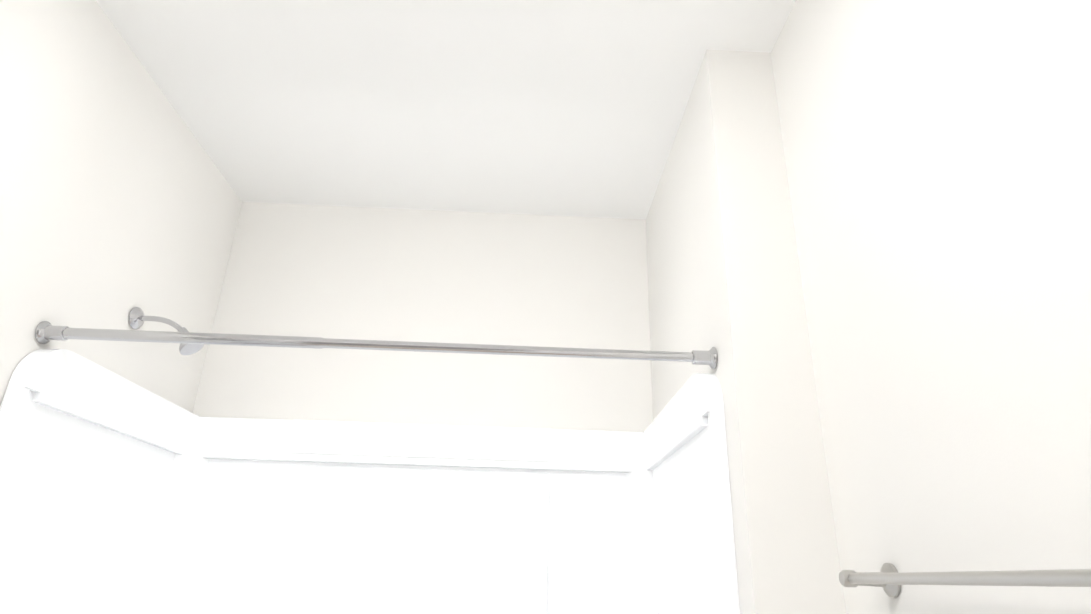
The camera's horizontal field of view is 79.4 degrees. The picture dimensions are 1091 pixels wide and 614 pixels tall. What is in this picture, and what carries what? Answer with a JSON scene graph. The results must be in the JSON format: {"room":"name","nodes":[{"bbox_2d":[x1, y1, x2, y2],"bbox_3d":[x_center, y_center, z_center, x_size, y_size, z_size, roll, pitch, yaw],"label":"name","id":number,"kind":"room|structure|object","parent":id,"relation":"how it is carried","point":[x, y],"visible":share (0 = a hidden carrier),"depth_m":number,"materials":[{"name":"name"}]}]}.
{"room":"bathroom","nodes":[
{"label":"bathroom","id":0,"kind":"room"},
{"bbox_2d":[0,0,241,412],"bbox_3d":[-1.173,0.309,0.614,0.100,2.740,3.107,2,-23,-2],"label":"wall","id":1,"kind":"structure","parent":0,"point":[120,199],"depth_m":1.66,"materials":[{"name":"white paint"}]},
{"bbox_2d":[193,202,652,431],"bbox_3d":[-0.418,0.917,2.023,1.531,2.740,0.100,2,-23,-2],"label":"wall","id":2,"kind":"structure","parent":0,"point":[370,273],"depth_m":2.34,"materials":[{"name":"white paint"}]},
{"bbox_2d":[96,0,795,219],"bbox_3d":[-0.236,-0.965,1.183,1.900,0.100,3.107,2,-23,-2],"label":"ceiling","id":3,"kind":"structure","parent":0,"point":[558,107],"depth_m":1.89,"materials":[{"name":"white paint"}]},
{"bbox_2d":[646,50,845,613],"bbox_3d":[0.498,0.785,1.642,0.269,2.740,0.977,2,-23,-2],"label":"wall","id":4,"kind":"structure","parent":0,"point":[724,276],"depth_m":1.48,"materials":[{"name":"white paint"}]},
{"bbox_2d":[35,321,716,368],"bbox_3d":[-0.371,0.088,1.506,1.528,0.052,0.052,2,-23,-2],"label":"rail","id":5,"kind":"object","parent":4,"relation":"attached to","point":[46,332],"visible":1,"depth_m":1.50,"materials":[{"name":"grey metal"}]},
{"bbox_2d":[771,0,1090,613],"bbox_3d":[0.644,0.194,0.211,0.100,2.740,2.130,2,-23,-2],"label":"wall","id":6,"kind":"structure","parent":0,"point":[937,153],"depth_m":0.95,"materials":[{"name":"white paint"}]},
{"bbox_2d":[839,563,1090,596],"bbox_3d":[0.533,0.311,0.752,0.082,0.052,0.727,2,-23,-2],"label":"towel rail","id":7,"kind":"object","parent":6,"relation":"attached to","point":[889,579],"visible":1,"depth_m":0.78,"materials":[{"name":"silver metal"}]},
{"bbox_3d":[-0.312,1.656,0.093,1.900,0.100,3.107,2,-23,-2],"label":"floor","id":8,"kind":"structure","parent":0,"visible":0},
{"bbox_2d":[0,307,739,613],"bbox_3d":[-0.407,1.011,1.449,1.525,2.127,0.883,2,-23,-2],"label":"shower stall","id":9,"kind":"object","parent":8,"relation":"on","point":[119,494],"visible":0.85,"depth_m":1.97,"materials":[{"name":"white plastic"}]}
]}

